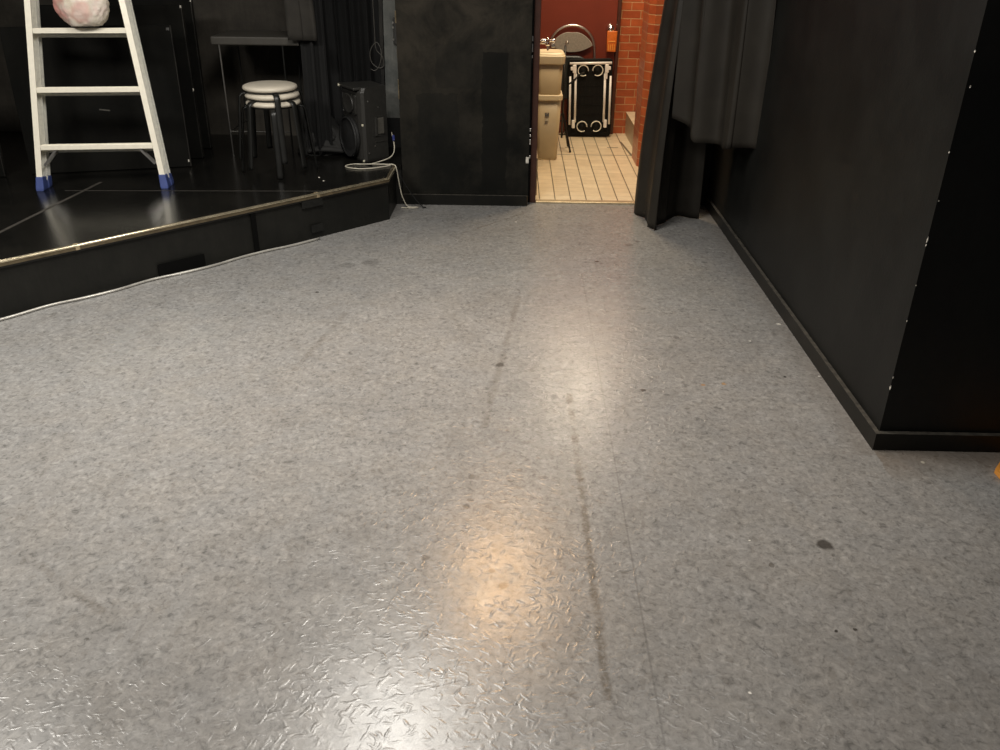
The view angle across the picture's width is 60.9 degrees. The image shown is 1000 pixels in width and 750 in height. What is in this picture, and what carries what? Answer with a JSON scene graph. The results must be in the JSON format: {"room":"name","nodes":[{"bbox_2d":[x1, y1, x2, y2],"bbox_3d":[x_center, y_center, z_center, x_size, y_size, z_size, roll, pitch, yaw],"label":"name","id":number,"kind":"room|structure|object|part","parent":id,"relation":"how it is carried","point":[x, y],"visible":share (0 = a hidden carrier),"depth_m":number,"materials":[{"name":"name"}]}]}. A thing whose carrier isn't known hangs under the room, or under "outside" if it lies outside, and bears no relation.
{"room":"small theater","nodes":[
{"label":"small theater","id":0,"kind":"room"},
{"bbox_2d":[0,0,304,135],"bbox_3d":[-2.552,-2.722,5.976,3.862,2.720,0.100,1,27,1],"label":"wall","id":1,"kind":"structure","parent":0,"point":[212,17],"depth_m":6.14,"materials":[{"name":"black paint"}]},
{"bbox_2d":[284,0,316,40],"bbox_3d":[-1.271,-2.570,5.238,0.221,0.945,0.081,1,27,1],"label":"drape","id":2,"kind":"object","parent":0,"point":[299,14],"visible":1,"depth_m":5.38,"materials":[{"name":"black fabric"}]},
{"bbox_2d":[394,0,532,195],"bbox_3d":[-0.214,-2.460,5.522,0.842,2.720,0.840,1,27,1],"label":"wall partition","id":3,"kind":"structure","parent":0,"point":[464,66],"depth_m":5.40,"materials":[{"name":"black paint"}]},
{"bbox_2d":[403,194,527,205],"bbox_3d":[-0.234,-1.176,5.707,0.838,0.070,0.014,1,27,1],"label":"baseboard","id":4,"kind":"structure","parent":3,"relation":"attached to","point":[423,199],"depth_m":5.70,"materials":[{"name":"black paint"}]},
{"bbox_2d":[528,0,540,202],"bbox_3d":[0.205,-2.082,5.422,0.014,2.150,0.170,1,27,1],"label":"door frame","id":5,"kind":"structure","parent":3,"relation":"attached to","point":[533,9],"depth_m":5.48,"materials":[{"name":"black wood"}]},
{"bbox_2d":[0,202,999,749],"bbox_3d":[-0.085,0.678,2.319,9.000,0.100,7.890,1,27,1],"label":"floor","id":6,"kind":"structure","parent":0,"point":[534,476],"depth_m":2.67,"materials":[{"name":"grey laminate"}]},
{"bbox_2d":[0,237,319,320],"bbox_3d":[-2.473,-0.196,3.827,3.911,0.014,0.038,-24,36,-39],"label":"cable","id":7,"kind":"object","parent":6,"relation":"on","point":[318,238],"visible":1,"depth_m":4.41,"materials":[{"name":"white plastic"}]},
{"bbox_2d":[0,131,402,317],"bbox_3d":[-2.603,-0.536,4.200,3.836,0.272,5.056,1,27,1],"label":"stage platform","id":8,"kind":"object","parent":6,"relation":"on","point":[87,233],"visible":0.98,"depth_m":4.76,"materials":[{"name":"black wood"}]},
{"bbox_2d":[0,145,7,176],"bbox_3d":[-3.445,-1.586,5.031,0.830,0.820,0.086,-2,27,-4],"label":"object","id":9,"kind":"object","parent":8,"relation":"on","point":[3,173],"visible":1,"depth_m":5.19,"materials":[{"name":"black paint"}]},
{"bbox_3d":[-3.445,-1.582,5.023,0.829,0.820,0.030,-2,25,-4],"label":"panel","id":10,"kind":"part","parent":9,"relation":"part of","materials":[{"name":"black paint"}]},
{"bbox_2d":[0,25,191,173],"bbox_3d":[-2.458,-1.692,5.230,0.947,0.845,0.101,-6,28,-13],"label":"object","id":11,"kind":"object","parent":8,"relation":"on","point":[67,61],"visible":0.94,"depth_m":5.21,"materials":[{"name":"black paint"}]},
{"bbox_2d":[24,0,173,190],"bbox_3d":[-2.340,-1.852,4.793,0.751,1.536,0.368,-3,28,-6],"label":"step ladder","id":12,"kind":"object","parent":8,"relation":"on","point":[38,91],"visible":1,"depth_m":4.86,"materials":[{"name":"metal"}]},
{"bbox_3d":[-2.613,-1.828,4.746,0.184,1.490,0.056,-3,18,-6],"label":"rail","id":13,"kind":"part","parent":12,"relation":"part of","materials":[{"name":"metal"}]},
{"bbox_3d":[-2.615,-1.846,4.800,0.190,1.490,0.046,-3,18,-6],"label":"rail","id":14,"kind":"part","parent":12,"relation":"part of","materials":[{"name":"metal"}]},
{"bbox_2d":[53,0,109,26],"bbox_3d":[-2.301,-2.102,4.640,0.307,0.362,0.198,1,27,1],"label":"plastic bag","id":15,"kind":"object","parent":12,"relation":"on","point":[76,13],"visible":1,"depth_m":4.62,"materials":[{"name":"plastic"}]},
{"bbox_3d":[-2.072,-1.853,4.807,0.184,1.490,0.056,-3,18,-6],"label":"rail","id":16,"kind":"part","parent":12,"relation":"part of","materials":[{"name":"metal"}]},
{"bbox_3d":[-2.074,-1.871,4.861,0.190,1.490,0.046,-3,18,-6],"label":"rail","id":17,"kind":"part","parent":12,"relation":"part of","materials":[{"name":"metal"}]},
{"bbox_2d":[40,5,203,157],"bbox_3d":[-2.425,-1.868,5.468,0.884,0.940,0.078,-3,26,-7],"label":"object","id":18,"kind":"object","parent":8,"relation":"on","point":[173,15],"visible":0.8,"depth_m":5.35,"materials":[{"name":"black paint"}]},
{"bbox_2d":[108,0,211,147],"bbox_3d":[-2.431,-2.022,5.746,0.815,0.957,0.108,-2,28,-6],"label":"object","id":19,"kind":"object","parent":8,"relation":"on","point":[188,8],"visible":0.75,"depth_m":5.70,"materials":[{"name":"black paint"}]},
{"bbox_3d":[-2.530,-0.410,3.698,0.252,0.022,5.638,24,35,37],"label":"edge trim","id":20,"kind":"part","parent":8,"relation":"part of","materials":[{"name":"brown metal"}]},
{"bbox_2d":[210,30,301,154],"bbox_3d":[-1.586,-1.941,5.837,0.572,0.752,0.420,1,27,1],"label":"side table","id":21,"kind":"object","parent":8,"relation":"on","point":[230,37],"visible":0.67,"depth_m":5.54,"materials":[{"name":"grey laminate"}]},
{"bbox_3d":[-1.826,-1.831,5.673,0.011,0.702,0.011,1,27,1],"label":"leg","id":22,"kind":"part","parent":21,"relation":"part of","materials":[{"name":"metal"}]},
{"bbox_3d":[-1.819,-2.013,6.024,0.011,0.702,0.011,1,27,1],"label":"leg","id":23,"kind":"part","parent":21,"relation":"part of","materials":[{"name":"black metal"}]},
{"bbox_3d":[-1.414,-1.824,5.668,0.011,0.702,0.011,1,27,1],"label":"leg","id":24,"kind":"part","parent":21,"relation":"part of","materials":[{"name":"black metal"}]},
{"bbox_3d":[-1.407,-2.006,6.019,0.011,0.702,0.011,1,27,1],"label":"leg","id":25,"kind":"part","parent":21,"relation":"part of","materials":[{"name":"black metal"}]},
{"bbox_2d":[241,98,318,178],"bbox_3d":[-1.398,-1.506,5.324,0.355,0.443,0.355,17,31,28],"label":"round stool","id":26,"kind":"object","parent":8,"relation":"on","point":[270,106],"visible":0.7,"depth_m":5.17,"materials":[{"name":"beige plastic"}]},
{"bbox_3d":[-1.543,-1.475,5.302,0.178,0.404,0.037,-6,28,-12],"label":"leg","id":27,"kind":"part","parent":26,"relation":"part of","materials":[{"name":"black metal"}]},
{"bbox_3d":[-1.396,-1.685,5.231,0.330,0.039,0.330,17,31,28],"label":"seat","id":28,"kind":"part","parent":26,"relation":"part of","materials":[{"name":"beige plastic"}]},
{"bbox_3d":[-1.396,-1.666,5.241,0.306,0.008,0.306,17,31,28],"label":"seat plate","id":29,"kind":"part","parent":26,"relation":"part of","materials":[{"name":"beige leather"}]},
{"bbox_2d":[244,90,307,169],"bbox_3d":[-1.400,-1.546,5.305,0.355,0.443,0.355,-4,28,-9],"label":"round stool","id":30,"kind":"object","parent":26,"relation":"on","point":[288,97],"visible":0.88,"depth_m":5.18,"materials":[{"name":"black metal"}]},
{"bbox_3d":[-1.486,-1.473,5.205,0.037,0.404,0.178,18,32,30],"label":"leg","id":31,"kind":"part","parent":30,"relation":"part of","materials":[{"name":"black metal"}]},
{"bbox_3d":[-1.523,-1.569,5.390,0.178,0.404,0.037,18,32,30],"label":"leg","id":32,"kind":"part","parent":30,"relation":"part of","materials":[{"name":"black metal"}]},
{"bbox_3d":[-1.398,-1.725,5.212,0.330,0.039,0.330,-4,28,-9],"label":"seat","id":33,"kind":"part","parent":30,"relation":"part of","materials":[{"name":"beige plastic"}]},
{"bbox_3d":[-1.398,-1.706,5.222,0.306,0.008,0.306,-4,28,-9],"label":"seat plate","id":34,"kind":"part","parent":30,"relation":"part of","materials":[{"name":"beige leather"}]},
{"bbox_2d":[238,80,312,163],"bbox_3d":[-1.409,-1.586,5.287,0.355,0.443,0.355,10,29,17],"label":"round stool","id":35,"kind":"object","parent":30,"relation":"on","point":[274,87],"visible":0.98,"depth_m":5.15,"materials":[{"name":"white plastic"}]},
{"bbox_3d":[-1.544,-1.541,5.239,0.178,0.404,0.037,-12,30,-22],"label":"leg","id":36,"kind":"part","parent":35,"relation":"part of","materials":[{"name":"black metal"}]},
{"bbox_3d":[-1.472,-1.632,5.416,0.037,0.404,0.178,-12,30,-22],"label":"leg","id":37,"kind":"part","parent":35,"relation":"part of","materials":[{"name":"black metal"}]},
{"bbox_3d":[-1.407,-1.766,5.194,0.330,0.039,0.330,10,29,17],"label":"seat","id":38,"kind":"part","parent":35,"relation":"part of","materials":[{"name":"beige plastic"}]},
{"bbox_3d":[-1.407,-1.746,5.204,0.306,0.008,0.306,10,29,17],"label":"seat plate","id":39,"kind":"part","parent":35,"relation":"part of","materials":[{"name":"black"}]},
{"bbox_3d":[-1.346,-1.506,5.176,0.037,0.404,0.178,-12,30,-22],"label":"leg","id":40,"kind":"part","parent":35,"relation":"part of","materials":[{"name":"black metal"}]},
{"bbox_3d":[-1.274,-1.597,5.353,0.178,0.404,0.037,-12,30,-22],"label":"leg","id":41,"kind":"part","parent":35,"relation":"part of","materials":[{"name":"black metal"}]},
{"bbox_3d":[-1.278,-1.488,5.239,0.178,0.404,0.037,18,32,30],"label":"leg","id":42,"kind":"part","parent":30,"relation":"part of","materials":[{"name":"black metal"}]},
{"bbox_3d":[-1.315,-1.584,5.423,0.037,0.404,0.178,18,32,30],"label":"leg","id":43,"kind":"part","parent":30,"relation":"part of","materials":[{"name":"black metal"}]},
{"bbox_3d":[-1.365,-1.421,5.204,0.037,0.404,0.178,-6,28,-12],"label":"leg","id":44,"kind":"part","parent":26,"relation":"part of","materials":[{"name":"black metal"}]},
{"bbox_3d":[-1.253,-1.503,5.363,0.178,0.404,0.037,-6,28,-12],"label":"leg","id":45,"kind":"part","parent":26,"relation":"part of","materials":[{"name":"black metal"}]},
{"bbox_2d":[300,0,332,154],"bbox_3d":[-1.207,-2.512,5.318,0.167,2.220,0.144,1,27,1],"label":"drape","id":46,"kind":"object","parent":8,"relation":"on","point":[313,53],"visible":0.86,"depth_m":5.59,"materials":[{"name":"black fabric"}]},
{"bbox_2d":[298,107,345,155],"bbox_3d":[-1.190,-1.711,5.838,0.428,0.351,0.333,1,27,1],"label":"heap","id":47,"kind":"object","parent":8,"relation":"on","point":[336,148],"visible":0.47,"depth_m":5.78,"materials":[{"name":"black fabric"}]},
{"bbox_2d":[337,81,388,161],"bbox_3d":[-0.911,-1.691,5.662,0.252,0.474,0.291,-16,32,-29],"label":"loudspeaker","id":48,"kind":"object","parent":8,"relation":"on","point":[363,131],"visible":1,"depth_m":5.58,"materials":[{"name":"black plastic"}]},
{"bbox_3d":[-0.985,-1.780,5.565,0.012,0.128,0.195,-16,32,-29],"label":"horn frame","id":49,"kind":"part","parent":48,"relation":"part of","materials":[{"name":"black plastic"}]},
{"bbox_3d":[-0.803,-1.642,5.605,0.105,0.130,0.015,-24,36,-39],"label":"handle frame","id":50,"kind":"part","parent":48,"relation":"part of","materials":[{"name":"black plastic"}]},
{"bbox_2d":[378,0,400,146],"bbox_3d":[-0.715,-2.603,5.560,0.197,2.200,0.075,1,27,1],"label":"wooden board","id":51,"kind":"object","parent":8,"relation":"on","point":[388,42],"visible":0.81,"depth_m":5.81,"materials":[{"name":"black wood"}]},
{"bbox_2d":[370,0,383,70],"bbox_3d":[-0.830,-2.708,5.486,0.098,1.419,0.015,4,28,6],"label":"hanging cable","id":52,"kind":"object","parent":51,"relation":"hanging from","point":[372,0],"visible":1,"depth_m":5.75,"materials":[{"name":"black rubber"}]},
{"bbox_2d":[396,166,425,207],"bbox_3d":[-0.601,-1.238,5.597,0.225,0.274,0.052,7,28,13],"label":"power cable","id":53,"kind":"object","parent":8,"relation":"hanging from","point":[396,166],"visible":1,"depth_m":5.61,"materials":[{"name":"rubber"}]},
{"bbox_2d":[345,132,417,208],"bbox_3d":[-0.802,-1.327,5.591,0.401,0.432,0.366,-15,31,-28],"label":"cable","id":54,"kind":"object","parent":6,"relation":"on","point":[393,136],"visible":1,"depth_m":5.58,"materials":[{"name":"white plastic"}]},
{"bbox_2d":[535,199,634,204],"bbox_3d":[0.680,-1.170,5.801,0.875,0.032,0.058,1,27,1],"label":"trim","id":55,"kind":"structure","parent":6,"relation":"on","point":[536,200],"depth_m":5.78,"materials":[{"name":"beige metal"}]},
{"bbox_2d":[994,462,999,478],"bbox_3d":[1.853,0.298,2.968,0.321,0.016,0.340,1,27,1],"label":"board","id":56,"kind":"object","parent":6,"relation":"on","point":[997,470],"visible":1,"depth_m":2.90,"materials":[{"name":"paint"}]},
{"bbox_2d":[529,133,637,201],"bbox_3d":[1.259,-1.656,6.847,2.100,0.104,2.264,1,27,1],"label":"floor","id":57,"kind":"structure","parent":0,"point":[596,168],"depth_m":6.55,"materials":[{"name":"beige tile"}]},
{"bbox_2d":[537,91,562,159],"bbox_3d":[0.381,-2.011,6.846,0.218,0.510,0.280,1,27,1],"label":"storage bin","id":58,"kind":"object","parent":57,"relation":"on","point":[549,106],"visible":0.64,"depth_m":6.74,"materials":[{"name":"beige plastic"}]},
{"bbox_2d":[539,49,565,94],"bbox_3d":[0.386,-2.375,6.658,0.234,0.308,0.305,1,27,1],"label":"storage bin","id":59,"kind":"object","parent":58,"relation":"on","point":[552,61],"visible":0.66,"depth_m":6.55,"materials":[{"name":"beige plastic"}]},
{"bbox_3d":[0.387,-2.502,6.592,0.222,0.020,0.290,1,27,1],"label":"lid","id":60,"kind":"part","parent":59,"relation":"part of","materials":[{"name":"beige plastic"}]},
{"bbox_2d":[559,41,570,152],"bbox_3d":[0.492,-2.294,7.009,0.219,0.861,0.248,1,27,1],"label":"tripod stand","id":61,"kind":"object","parent":57,"relation":"on","point":[562,113],"visible":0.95,"depth_m":7.07,"materials":[{"name":"black metal"}]},
{"bbox_3d":[0.556,-2.015,7.080,0.081,0.300,0.120,1,27,1],"label":"leg","id":62,"kind":"part","parent":61,"relation":"part of","materials":[{"name":"black metal"}]},
{"bbox_2d":[549,24,595,121],"bbox_3d":[0.624,-2.607,7.538,0.431,0.936,0.073,1,27,1],"label":"folding chair","id":63,"kind":"object","parent":57,"relation":"on","point":[577,41],"visible":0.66,"depth_m":7.41,"materials":[{"name":"metal"}]},
{"bbox_3d":[0.614,-2.627,7.506,0.340,0.360,0.034,1,27,1],"label":"seat","id":64,"kind":"part","parent":63,"relation":"part of","materials":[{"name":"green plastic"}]},
{"bbox_3d":[0.624,-2.614,7.552,0.431,0.936,0.041,1,27,1],"label":"frame","id":65,"kind":"part","parent":63,"relation":"part of","materials":[{"name":"metal"}]},
{"bbox_3d":[0.628,-2.901,7.409,0.364,0.162,0.022,1,27,1],"label":"backrest","id":66,"kind":"part","parent":63,"relation":"part of","materials":[{"name":"beige fabric"}]},
{"bbox_2d":[567,58,612,136],"bbox_3d":[0.794,-2.443,7.520,0.408,0.674,0.088,1,27,1],"label":"trolley","id":67,"kind":"object","parent":57,"relation":"on","point":[589,90],"visible":1,"depth_m":7.51,"materials":[{"name":"metal"}]},
{"bbox_3d":[0.618,-2.424,7.516,0.019,0.410,0.019,0,26,1],"label":"rail","id":68,"kind":"part","parent":67,"relation":"part of","materials":[{"name":"white metal"}]},
{"bbox_3d":[0.665,-2.442,7.506,0.021,0.410,0.021,0,26,1],"label":"rail","id":69,"kind":"part","parent":67,"relation":"part of","materials":[{"name":"white metal"}]},
{"bbox_3d":[0.921,-2.444,7.500,0.021,0.410,0.021,0,26,1],"label":"rail","id":70,"kind":"part","parent":67,"relation":"part of","materials":[{"name":"white metal"}]},
{"bbox_3d":[0.969,-2.426,7.507,0.019,0.410,0.019,0,26,1],"label":"rail","id":71,"kind":"part","parent":67,"relation":"part of","materials":[{"name":"white metal"}]},
{"bbox_2d":[625,112,634,145],"bbox_3d":[1.729,-2.085,7.360,1.187,0.196,0.938,1,27,1],"label":"step","id":72,"kind":"structure","parent":57,"relation":"on","point":[630,116],"depth_m":7.52,"materials":[{"name":"beige tile"}]},
{"bbox_2d":[632,0,663,165],"bbox_3d":[1.708,-2.859,6.223,1.230,2.616,0.369,1,27,1],"label":"wall pier","id":73,"kind":"object","parent":57,"relation":"on","point":[652,13],"visible":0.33,"depth_m":6.41,"materials":[{"name":"red brick"}]},
{"bbox_2d":[613,0,643,132],"bbox_3d":[1.697,-3.359,7.301,1.295,2.720,0.124,1,27,1],"label":"brick wall","id":74,"kind":"structure","parent":0,"point":[631,10],"depth_m":7.54,"materials":[{"name":"brick"}]},
{"bbox_2d":[700,143,713,204],"bbox_3d":[1.272,-2.051,5.388,0.285,2.150,0.120,1,27,1],"label":"wall","id":75,"kind":"structure","parent":0,"point":[709,147],"depth_m":5.67,"materials":[{"name":"black paint"}]},
{"bbox_2d":[707,0,999,432],"bbox_3d":[2.930,-1.569,3.876,3.086,2.720,3.207,1,27,1],"label":"wall","id":76,"kind":"structure","parent":0,"point":[867,196],"depth_m":3.00,"materials":[{"name":"black paint"}]},
{"bbox_2d":[704,196,878,449],"bbox_3d":[1.366,-0.472,4.387,0.018,0.068,3.086,1,27,1],"label":"baseboard","id":77,"kind":"structure","parent":76,"relation":"attached to","point":[859,417],"depth_m":3.78,"materials":[{"name":"black paint"}]},
{"bbox_2d":[873,431,999,451],"bbox_3d":[2.880,0.261,3.009,3.102,0.068,0.020,1,27,1],"label":"baseboard","id":78,"kind":"structure","parent":76,"relation":"attached to","point":[884,440],"depth_m":3.01,"materials":[{"name":"black paint"}]},
{"bbox_3d":[0.200,-2.890,6.362,0.090,2.720,2.239,1,27,1],"label":"wall","id":79,"kind":"structure","parent":0,"visible":0},
{"bbox_2d":[536,155,537,194],"bbox_3d":[0.243,-1.565,6.259,0.044,0.256,0.839,1,27,1],"label":"trim","id":80,"kind":"structure","parent":79,"relation":"attached to","point":[537,155],"depth_m":5.88,"materials":[{"name":"beige tile"}]},
{"bbox_2d":[540,38,554,50],"bbox_3d":[0.333,-2.541,6.528,0.184,0.094,0.044,1,27,1],"label":"water tap","id":81,"kind":"object","parent":79,"relation":"attached to","point":[546,41],"visible":0.91,"depth_m":6.51,"materials":[{"name":"silver metal"}]},
{"bbox_3d":[0.367,-2.563,6.516,0.116,0.028,0.027,1,27,1],"label":"cross handle","id":82,"kind":"part","parent":81,"relation":"part of","materials":[{"name":"silver metal"}]},
{"bbox_2d":[540,0,621,133],"bbox_3d":[0.654,-3.151,7.326,0.781,2.095,0.150,1,27,1],"label":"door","id":83,"kind":"structure","parent":79,"relation":"in","point":[599,17],"depth_m":7.37,"materials":[{"name":"red paint"}]},
{"bbox_3d":[0.959,-2.998,7.358,0.068,0.068,0.078,1,27,1],"label":"knob","id":84,"kind":"part","parent":83,"relation":"part of","materials":[{"name":"silver metal"}]},
{"bbox_2d":[607,31,616,51],"bbox_3d":[0.971,-2.912,7.376,0.088,0.201,0.034,1,27,1],"label":"tag","id":85,"kind":"object","parent":83,"relation":"hanging from","point":[611,35],"visible":1,"depth_m":7.37,"materials":[{"name":"orange plastic"}]},
{"bbox_3d":[1.030,-3.158,7.347,0.029,2.095,0.092,1,27,1],"label":"frame","id":86,"kind":"part","parent":83,"relation":"part of","materials":[{"name":"red paint"}]},
{"bbox_3d":[-0.034,-2.314,2.181,9.000,0.100,10.400,1,27,1],"label":"ceiling","id":87,"kind":"structure","parent":0,"visible":0},
{"bbox_2d":[322,0,384,124],"bbox_3d":[-1.050,-2.759,5.695,0.630,2.325,0.086,1,27,1],"label":"curtain","id":88,"kind":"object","parent":87,"relation":"hanging from","point":[348,24],"depth_m":5.93,"materials":[{"name":"black fabric"}]},
{"bbox_2d":[634,0,705,230],"bbox_3d":[1.094,-2.136,4.838,0.403,2.598,0.392,1,27,1],"label":"door curtain","id":89,"kind":"object","parent":87,"relation":"hanging from","point":[669,183],"visible":0.77,"depth_m":5.26,"materials":[{"name":"black fabric"}]},
{"bbox_2d":[672,0,776,149],"bbox_3d":[1.196,-2.202,4.360,0.109,2.038,0.625,-18,33,-32],"label":"door curtain","id":90,"kind":"object","parent":87,"relation":"hanging from","point":[724,47],"visible":1,"depth_m":4.62,"materials":[{"name":"black fabric"}]}
]}

